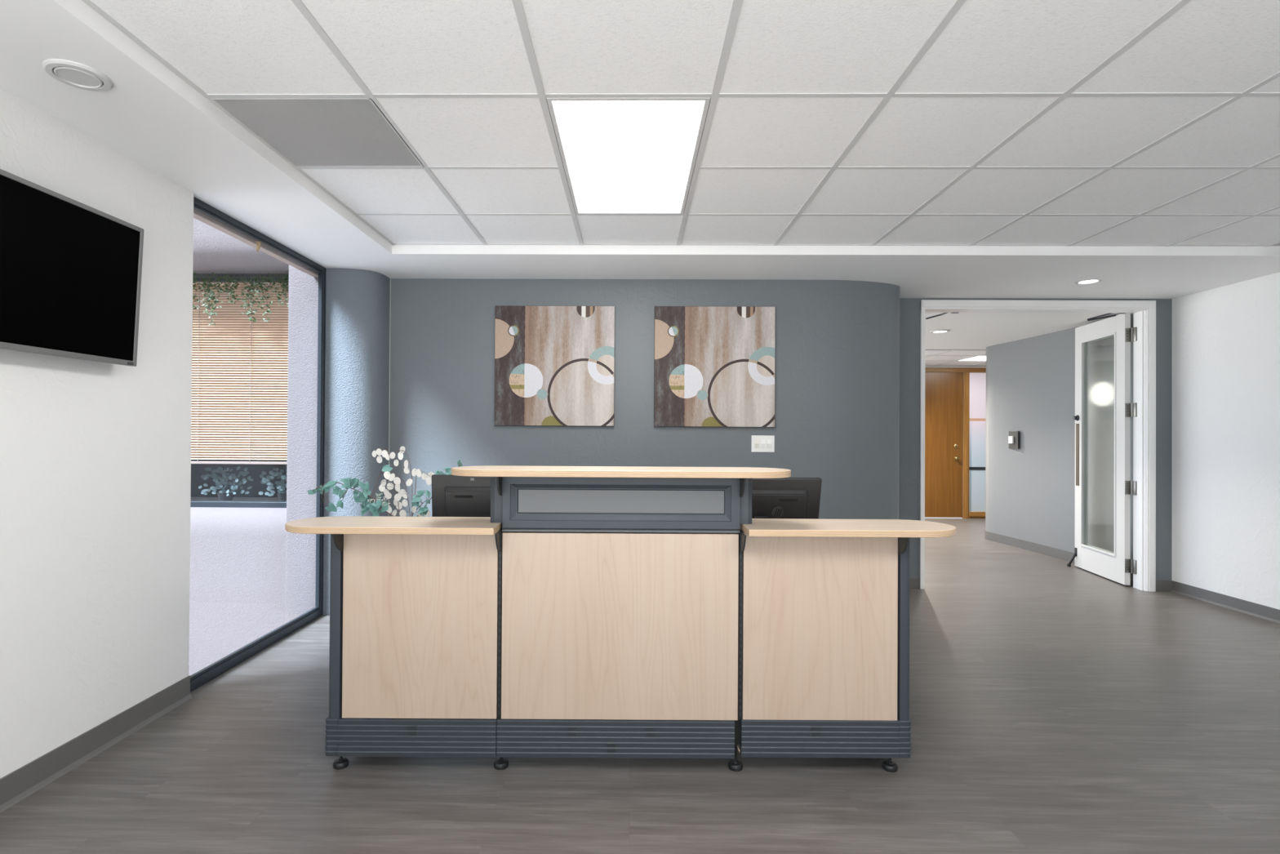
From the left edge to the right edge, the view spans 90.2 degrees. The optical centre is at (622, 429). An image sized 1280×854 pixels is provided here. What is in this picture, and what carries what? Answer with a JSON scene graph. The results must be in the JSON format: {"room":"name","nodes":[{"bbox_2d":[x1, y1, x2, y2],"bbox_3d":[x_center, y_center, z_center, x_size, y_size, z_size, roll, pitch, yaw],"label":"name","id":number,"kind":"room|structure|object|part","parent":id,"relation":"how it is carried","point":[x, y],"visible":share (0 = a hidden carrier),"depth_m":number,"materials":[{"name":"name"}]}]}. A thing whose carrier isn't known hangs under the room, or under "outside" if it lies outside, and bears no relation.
{"room":"lobby","nodes":[
{"label":"lobby","id":0,"kind":"room"},
{"bbox_2d":[0,86,193,777],"bbox_3d":[-2.184,0.057,0.828,0.210,2.394,4.393,0,0,1],"label":"wall","id":1,"kind":"structure","parent":0,"point":[95,456],"depth_m":2.48,"materials":[{"name":"white paint"}]},
{"bbox_2d":[0,168,144,366],"bbox_3d":[-1.999,-0.537,2.092,0.114,0.556,0.965,0,0,1],"label":"television","id":2,"kind":"object","parent":1,"relation":"attached to","point":[71,269],"visible":1,"depth_m":2.24,"materials":[{"name":"black"}]},
{"bbox_2d":[0,675,191,812],"bbox_3d":[-2.077,1.202,0.871,0.017,0.105,4.297,0,0,1],"label":"baseboard","id":3,"kind":"structure","parent":1,"relation":"attached to","point":[18,784],"depth_m":2.44,"materials":[{"name":"grey plastic"}]},
{"bbox_2d":[190,196,325,692],"bbox_3d":[-2.114,0.051,3.563,0.089,2.440,1.679,0,0,1],"label":"window","id":4,"kind":"structure","parent":1,"relation":"in","point":[203,212],"depth_m":3.97,"materials":[{"name":"grey metal"}]},
{"bbox_2d":[323,268,390,614],"bbox_3d":[-1.887,0.084,4.856,0.343,2.394,0.913,0,0,1],"label":"pillar","id":5,"kind":"structure","parent":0,"point":[357,301],"depth_m":4.42,"materials":[{"name":"grey paint"}]},
{"bbox_2d":[0,516,1279,853],"bbox_3d":[2.230,1.362,4.310,8.850,0.120,11.500,0,0,1],"label":"floor","id":6,"kind":"structure","parent":0,"point":[1055,707],"depth_m":2.39,"materials":[{"name":"grey plastic"}]},
{"bbox_2d":[284,465,955,772],"bbox_3d":[-0.009,0.714,2.730,2.508,1.130,0.931,0,0,0],"label":"reception desk","id":7,"kind":"object","parent":6,"relation":"on","point":[595,611],"visible":1,"depth_m":2.37,"materials":[{"name":"brown wood"}]},
{"bbox_3d":[-1.071,0.723,2.415,0.044,0.700,0.100,0,0,0],"label":"post","id":8,"kind":"part","parent":7,"relation":"part of","materials":[{"name":"grey metal"}]},
{"bbox_2d":[307,445,462,516],"bbox_3d":[-1.043,0.304,2.909,0.820,0.458,0.186,0,0,-5],"label":"flower arrangement","id":9,"kind":"object","parent":7,"relation":"on","point":[365,496],"visible":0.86,"depth_m":2.88,"materials":[{"name":"white plant"}]},
{"bbox_3d":[-1.036,0.297,2.884,0.134,0.273,0.056,0,0,13],"label":"honesty stem","id":10,"kind":"part","parent":9,"relation":"part of","materials":[{"name":"white plant"}]},
{"bbox_3d":[-1.034,0.256,2.883,0.166,0.355,0.069,0,0,1],"label":"honesty stem","id":11,"kind":"part","parent":9,"relation":"part of","materials":[{"name":"white plant"}]},
{"bbox_3d":[-0.988,0.319,2.878,0.087,0.229,0.036,0,0,28],"label":"honesty stem","id":12,"kind":"part","parent":9,"relation":"part of","materials":[{"name":"white"}]},
{"bbox_2d":[284,515,502,534],"bbox_3d":[-0.860,0.361,2.417,0.802,0.024,0.302,0,0,0],"label":"countertop","id":13,"kind":"structure","parent":7,"relation":"on","point":[334,524],"depth_m":2.31,"materials":[{"name":"brown wood"}]},
{"bbox_3d":[-0.754,0.726,2.380,0.575,0.696,0.020,0,0,0],"label":"panel","id":14,"kind":"part","parent":7,"relation":"part of","materials":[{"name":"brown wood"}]},
{"bbox_2d":[431,474,490,516],"bbox_3d":[-0.567,0.366,2.751,0.528,0.338,0.200,0,0,2],"label":"computer monitor","id":15,"kind":"object","parent":7,"relation":"on","point":[452,495],"visible":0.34,"depth_m":2.74,"materials":[{"name":"black plastic"}]},
{"bbox_3d":[-0.477,0.260,2.437,0.048,0.182,0.066,0,0,0],"label":"post","id":16,"kind":"part","parent":7,"relation":"part of","materials":[{"name":"grey metal"}]},
{"bbox_3d":[-0.010,0.733,2.380,0.880,0.692,0.020,0,0,0],"label":"panel","id":17,"kind":"part","parent":7,"relation":"part of","materials":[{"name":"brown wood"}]},
{"bbox_3d":[-0.005,0.270,2.382,0.886,0.198,0.018,0,0,0],"label":"frame","id":18,"kind":"part","parent":7,"relation":"part of","materials":[{"name":"grey metal"}]},
{"bbox_2d":[451,465,791,478],"bbox_3d":[-0.006,0.159,2.419,1.280,0.024,0.302,0,0,0],"label":"countertop","id":19,"kind":"structure","parent":7,"relation":"on","point":[484,470],"depth_m":2.27,"materials":[{"name":"brown wood"}]},
{"bbox_3d":[-0.006,0.377,2.381,0.886,0.016,0.024,0,0,0],"label":"ledge rail","id":20,"kind":"part","parent":7,"relation":"part of","materials":[{"name":"grey metal"}]},
{"bbox_3d":[0.468,0.266,2.437,0.048,0.182,0.066,0,0,0],"label":"post","id":21,"kind":"part","parent":7,"relation":"part of","materials":[{"name":"grey metal"}]},
{"bbox_2d":[739,477,822,529],"bbox_3d":[0.597,0.374,2.769,0.528,0.336,0.200,0,0,-2],"label":"computer monitor","id":22,"kind":"object","parent":7,"relation":"on","point":[781,497],"visible":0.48,"depth_m":2.75,"materials":[{"name":"black plastic"}]},
{"bbox_3d":[0.737,0.733,2.380,0.575,0.696,0.020,0,0,0],"label":"panel","id":23,"kind":"part","parent":7,"relation":"part of","materials":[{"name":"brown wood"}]},
{"bbox_2d":[739,518,955,537],"bbox_3d":[0.849,0.371,2.417,0.796,0.025,0.302,0,0,0],"label":"countertop","id":24,"kind":"structure","parent":7,"relation":"on","point":[797,527],"depth_m":2.32,"materials":[{"name":"beige wood"}]},
{"bbox_3d":[1.051,0.733,2.415,0.040,0.694,0.100,0,0,0],"label":"post","id":25,"kind":"part","parent":7,"relation":"part of","materials":[{"name":"grey metal"}]},
{"bbox_2d":[0,0,1279,298],"bbox_3d":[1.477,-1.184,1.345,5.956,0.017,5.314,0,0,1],"label":"ceiling","id":26,"kind":"structure","parent":0,"point":[222,46],"depth_m":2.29,"materials":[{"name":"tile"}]},
{"bbox_2d":[42,58,113,91],"bbox_3d":[-1.732,-1.143,2.029,0.172,0.050,0.172,0,0,1],"label":"recessed light","id":27,"kind":"object","parent":26,"relation":"in","point":[75,74],"visible":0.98,"depth_m":2.02,"materials":[{"name":"grey metal"}]},
{"bbox_2d":[210,97,422,166],"bbox_3d":[-1.181,-1.192,2.567,0.580,0.023,0.580,0,0,1],"label":"ceiling vent","id":28,"kind":"object","parent":26,"relation":"in","point":[304,131],"visible":0.98,"depth_m":2.51,"materials":[{"name":"silver metal"}]},
{"bbox_2d":[546,97,710,214],"bbox_3d":[0.029,-1.207,2.855,0.582,0.074,1.193,0,0,1],"label":"light","id":29,"kind":"object","parent":26,"relation":"attached to","point":[620,156],"visible":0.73,"depth_m":2.68,"materials":[{"name":"white plastic"}]},
{"bbox_2d":[81,0,1279,246],"bbox_3d":[1.477,-1.188,1.345,5.960,0.033,5.318,0,0,1],"label":"grid","id":30,"kind":"object","parent":26,"relation":"attached to","point":[517,5],"visible":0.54,"depth_m":2.40,"materials":[{"name":"white metal"}]},
{"bbox_2d":[1074,277,1102,284],"bbox_3d":[3.381,-1.087,4.623,0.164,0.031,0.164,0,0,1],"label":"recessed light","id":31,"kind":"object","parent":26,"relation":"in","point":[1093,280],"visible":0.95,"depth_m":4.61,"materials":[{"name":"grey"}]},
{"bbox_2d":[389,278,899,519],"bbox_3d":[0.172,0.097,4.970,3.920,2.394,0.621,0,0,1],"label":"wall","id":32,"kind":"structure","parent":0,"point":[837,342],"depth_m":4.67,"materials":[{"name":"grey paint"}]},
{"bbox_2d":[387,278,391,516],"bbox_3d":[-1.717,0.034,4.684,0.007,2.294,0.007,0,0,1],"label":"trim","id":33,"kind":"structure","parent":32,"relation":"attached to","point":[390,278],"depth_m":4.68,"materials":[{"name":"grey"}]},
{"bbox_2d":[494,306,614,426],"bbox_3d":[-0.496,-0.465,4.657,0.874,0.874,0.036,0,0,1],"label":"picture","id":34,"kind":"object","parent":32,"relation":"attached to","point":[554,366],"visible":1,"depth_m":4.64,"materials":[{"name":"multicoloured"}]},
{"bbox_2d":[653,306,775,426],"bbox_3d":[0.668,-0.458,4.640,0.874,0.874,0.036,0,0,1],"label":"picture","id":35,"kind":"object","parent":32,"relation":"attached to","point":[714,366],"visible":1,"depth_m":4.62,"materials":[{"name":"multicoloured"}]},
{"bbox_2d":[751,435,774,452],"bbox_3d":[1.024,0.103,4.644,0.168,0.122,0.014,0,0,1],"label":"light switch","id":36,"kind":"object","parent":32,"relation":"attached to","point":[759,443],"visible":1,"depth_m":4.64,"materials":[{"name":"white plastic"}]},
{"bbox_2d":[898,297,1172,580],"bbox_3d":[3.326,0.118,5.297,2.700,2.394,0.120,0,0,1],"label":"doorway","id":37,"kind":"structure","parent":32,"relation":"in","point":[909,308],"depth_m":5.25,"materials":[{"name":"grey paint"}]},
{"bbox_2d":[919,299,1155,591],"bbox_3d":[3.405,0.127,5.285,1.909,2.378,0.151,0,0,1],"label":"door frame","id":38,"kind":"structure","parent":37,"relation":"in","point":[1144,312],"depth_m":5.23,"materials":[{"name":"white paint"}]},
{"bbox_2d":[1066,313,1137,585],"bbox_3d":[4.330,0.167,5.755,0.105,2.310,0.898,0,0,6],"label":"door","id":39,"kind":"structure","parent":38,"relation":"attached to","point":[1117,566],"depth_m":5.51,"materials":[{"name":"white paint"}]},
{"bbox_3d":[4.371,0.239,6.120,0.004,0.595,0.054,0,0,10],"label":"pull plate","id":40,"kind":"part","parent":39,"relation":"part of","materials":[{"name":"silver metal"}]},
{"bbox_2d":[909,577,1171,591],"bbox_3d":[3.311,1.270,5.226,2.364,0.090,0.009,0,0,1],"label":"baseboard","id":41,"kind":"structure","parent":37,"relation":"attached to","point":[914,583],"depth_m":5.21,"materials":[{"name":"grey plastic"}]},
{"bbox_2d":[925,312,958,319],"bbox_3d":[2.752,-1.002,5.501,0.060,0.052,0.306,0,0,-23],"label":"air vent","id":42,"kind":"object","parent":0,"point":[943,313],"depth_m":5.55,"materials":[{"name":"grey metal"}]},
{"bbox_3d":[2.758,-0.998,5.514,0.040,0.044,0.287,1,0,-24],"label":"closer arm","id":43,"kind":"part","parent":42,"relation":"part of","materials":[{"name":"grey metal"}]},
{"bbox_2d":[924,350,986,364],"bbox_3d":[3.687,-1.083,8.965,6.100,0.155,1.780,0,0,1],"label":"ceiling","id":44,"kind":"structure","parent":0,"point":[932,360],"depth_m":8.88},
{"bbox_2d":[924,349,986,365],"bbox_3d":[3.686,-1.010,8.944,5.900,0.020,1.764,0,0,1],"label":"grid","id":45,"kind":"object","parent":44,"relation":"attached to","point":[925,349],"visible":0.11,"depth_m":8.59,"materials":[{"name":"white metal"}]},
{"bbox_2d":[958,355,986,360],"bbox_3d":[5.098,-1.029,8.899,0.582,0.074,0.584,0,0,1],"label":"light","id":46,"kind":"object","parent":44,"relation":"attached to","point":[977,357],"visible":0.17,"depth_m":8.97,"materials":[{"name":"white plastic"}]},
{"bbox_2d":[924,365,986,368],"bbox_3d":[3.743,0.046,9.877,6.000,2.600,0.140,0,0,1],"label":"wall","id":47,"kind":"structure","parent":0,"point":[943,366],"depth_m":9.79,"materials":[{"name":"white paint"}]},
{"bbox_2d":[924,372,962,517],"bbox_3d":[4.753,0.227,9.744,0.905,2.225,0.115,0,0,1],"label":"door","id":48,"kind":"structure","parent":47,"relation":"in","point":[943,390],"depth_m":9.75,"materials":[{"name":"brown wood"}]},
{"bbox_3d":[5.099,0.433,9.715,0.064,0.064,0.070,0,0,1],"label":"knob","id":49,"kind":"part","parent":48,"relation":"part of","materials":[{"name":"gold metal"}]},
{"bbox_2d":[924,367,986,518],"bbox_3d":[5.411,0.205,9.750,2.380,2.300,0.063,0,0,1],"label":"door frame","id":50,"kind":"structure","parent":47,"relation":"attached to","point":[966,371],"depth_m":9.73,"materials":[{"name":"brown wood"}]},
{"bbox_2d":[968,372,986,511],"bbox_3d":[5.951,0.194,9.764,1.300,2.150,0.020,0,0,1],"label":"window","id":51,"kind":"structure","parent":47,"relation":"in","point":[977,380],"depth_m":9.77,"materials":[{"name":"grey"}]},
{"bbox_2d":[924,312,1132,349],"bbox_3d":[3.655,-1.170,6.718,6.100,0.288,2.715,0,0,1],"label":"ceiling","id":52,"kind":"structure","parent":0,"point":[967,331],"depth_m":6.34,"materials":[{"name":"white paint"}]},
{"bbox_2d":[930,328,949,333],"bbox_3d":[3.303,-1.033,6.630,0.180,0.031,0.180,0,0,1],"label":"recessed light","id":53,"kind":"object","parent":52,"relation":"in","point":[944,330],"visible":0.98,"depth_m":6.60,"materials":[{"name":"grey"}]},
{"bbox_2d":[983,312,1006,314],"bbox_3d":[3.277,-1.029,5.560,0.220,0.013,0.220,0,0,1],"label":"ceiling speaker","id":54,"kind":"object","parent":52,"relation":"attached to","point":[984,313],"visible":0.34,"depth_m":5.59,"materials":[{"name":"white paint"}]},
{"bbox_2d":[985,313,1133,559],"bbox_3d":[5.564,0.037,6.593,2.264,2.600,2.535,0,0,1],"label":"wall","id":55,"kind":"structure","parent":0,"point":[1030,488],"depth_m":6.76,"materials":[{"name":"grey paint"}]},
{"bbox_2d":[1008,431,1019,448],"bbox_3d":[4.469,0.117,7.290,0.038,0.204,0.200,0,0,5],"label":"card reader","id":56,"kind":"object","parent":55,"relation":"attached to","point":[1014,436],"visible":1,"depth_m":7.27,"materials":[{"name":"black plastic"}]},
{"bbox_2d":[984,529,1133,579],"bbox_3d":[4.473,1.280,6.603,0.074,0.100,2.541,0,0,0],"label":"baseboard","id":57,"kind":"structure","parent":55,"relation":"attached to","point":[1062,554],"depth_m":6.98,"materials":[{"name":"grey plastic"}]},
{"bbox_2d":[1087,312,1125,320],"bbox_3d":[4.223,-0.993,5.515,0.140,0.052,0.331,0,0,-8],"label":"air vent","id":58,"kind":"object","parent":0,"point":[1100,316],"depth_m":5.57,"materials":[{"name":"grey metal"}]},
{"bbox_3d":[4.177,-0.993,5.514,0.029,0.035,0.316,0,0,-11],"label":"arm","id":59,"kind":"part","parent":58,"relation":"part of","materials":[{"name":"grey metal"}]},
{"bbox_3d":[4.212,-0.983,5.579,0.021,0.032,0.232,1,0,-42],"label":"arm","id":60,"kind":"part","parent":58,"relation":"part of","materials":[{"name":"grey metal"}]},
{"bbox_2d":[1171,271,1279,609],"bbox_3d":[4.541,0.002,1.937,0.175,2.600,6.805,0,0,1],"label":"wall","id":61,"kind":"structure","parent":0,"point":[1225,463],"depth_m":4.71,"materials":[{"name":"white paint"}]},
{"bbox_2d":[1170,580,1279,623],"bbox_3d":[4.438,1.256,1.920,0.017,0.090,6.584,0,0,1],"label":"baseboard","id":62,"kind":"structure","parent":61,"relation":"attached to","point":[1268,613],"depth_m":4.71,"materials":[{"name":"grey plastic"}]},
{"label":"outside","id":63,"kind":"structure","parent":0,"visible":0},
{"bbox_3d":[-5.598,2.599,3.325,6.740,0.100,4.520,0,0,1],"label":"floor","id":64,"kind":"structure","parent":63,"visible":0},
{"bbox_2d":[188,506,286,675],"bbox_3d":[-5.632,1.604,5.452,6.598,1.915,0.320,0,0,1],"label":"wall","id":65,"kind":"structure","parent":64,"relation":"on","point":[237,577],"depth_m":5.26,"materials":[{"name":"grey paint"}]},
{"bbox_2d":[190,273,288,507],"bbox_3d":[-5.568,-0.352,5.553,6.700,2.030,0.060,0,0,1],"label":"window","id":66,"kind":"structure","parent":65,"relation":"in","point":[227,504],"depth_m":5.49,"materials":[{"name":"grey metal"}]},
{"bbox_2d":[191,282,288,464],"bbox_3d":[-5.591,-0.520,5.625,6.450,1.615,0.040,0,0,1],"label":"blind","id":67,"kind":"object","parent":66,"relation":"attached to","point":[272,444],"visible":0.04,"depth_m":5.59,"materials":[{"name":"brown"}]},
{"bbox_3d":[-3.715,-0.501,5.583,0.004,1.570,0.003,0,0,1],"label":"ladder cord","id":68,"kind":"part","parent":67,"relation":"part of","materials":[{"name":"white fabric"}]},
{"bbox_3d":[-5.596,0.276,5.620,6.450,0.023,0.028,0,0,1],"label":"rail","id":69,"kind":"part","parent":67,"relation":"part of","materials":[{"name":"brown"}]},
{"bbox_3d":[-5.586,-1.307,5.630,6.450,0.040,0.040,0,0,1],"label":"head rail","id":70,"kind":"part","parent":67,"relation":"part of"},
{"bbox_3d":[-3.255,-0.498,5.576,0.004,1.570,0.003,0,0,1],"label":"ladder cord","id":71,"kind":"part","parent":67,"relation":"part of","materials":[{"name":"beige fabric"}]},
{"bbox_2d":[285,265,318,622],"bbox_3d":[-2.195,0.230,5.017,0.268,4.700,1.228,0,0,1],"label":"wall","id":72,"kind":"structure","parent":64,"relation":"on","point":[303,291],"depth_m":4.40,"materials":[{"name":"grey paint"}]},
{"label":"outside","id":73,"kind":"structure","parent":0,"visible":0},
{"bbox_2d":[192,217,288,273],"bbox_3d":[-5.609,-2.349,5.422,6.598,1.980,0.470,0,0,1],"label":"ceiling","id":74,"kind":"structure","parent":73,"point":[215,251],"depth_m":5.19,"materials":[{"name":"grey paint"}]},
{"bbox_2d":[192,271,288,325],"bbox_3d":[-3.252,-1.109,5.405,1.154,0.460,0.163,0,0,1],"label":"vine","id":75,"kind":"object","parent":74,"relation":"hanging from","point":[284,280],"visible":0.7,"depth_m":5.40,"materials":[{"name":"green plant"}]},
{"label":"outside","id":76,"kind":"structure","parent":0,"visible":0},
{"bbox_2d":[191,285,288,497],"bbox_3d":[-5.608,-0.233,6.318,6.600,3.000,0.130,0,0,1],"label":"wall","id":77,"kind":"structure","parent":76,"point":[195,286],"depth_m":6.26,"materials":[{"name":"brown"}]},
{"bbox_2d":[190,496,278,500],"bbox_3d":[-5.620,0.705,5.958,6.598,0.120,0.640,0,0,1],"label":"sill","id":78,"kind":"structure","parent":77,"relation":"attached to","point":[193,498],"depth_m":6.07,"materials":[{"name":"grey stone"}]},
{"bbox_2d":[198,466,253,500],"bbox_3d":[-3.584,0.491,5.744,0.489,0.330,0.207,0,0,1],"label":"indoor plant","id":79,"kind":"object","parent":78,"relation":"on","point":[223,495],"visible":0.94,"depth_m":5.74,"materials":[{"name":"green plant"}]},
{"bbox_3d":[-3.581,0.611,5.749,0.130,0.090,0.130,0,0,1],"label":"pot","id":80,"kind":"part","parent":79,"relation":"part of","materials":[{"name":"grey ceramic"}]},
{"bbox_2d":[258,467,286,500],"bbox_3d":[-3.045,0.496,5.728,0.493,0.326,0.208,0,0,1],"label":"indoor plant","id":81,"kind":"object","parent":78,"relation":"on","point":[282,495],"visible":0.5,"depth_m":5.71,"materials":[{"name":"green plant"}]},
{"bbox_3d":[-3.041,0.614,5.741,0.130,0.090,0.130,0,0,1],"label":"pot","id":82,"kind":"part","parent":81,"relation":"part of","materials":[{"name":"grey ceramic"}]}
]}

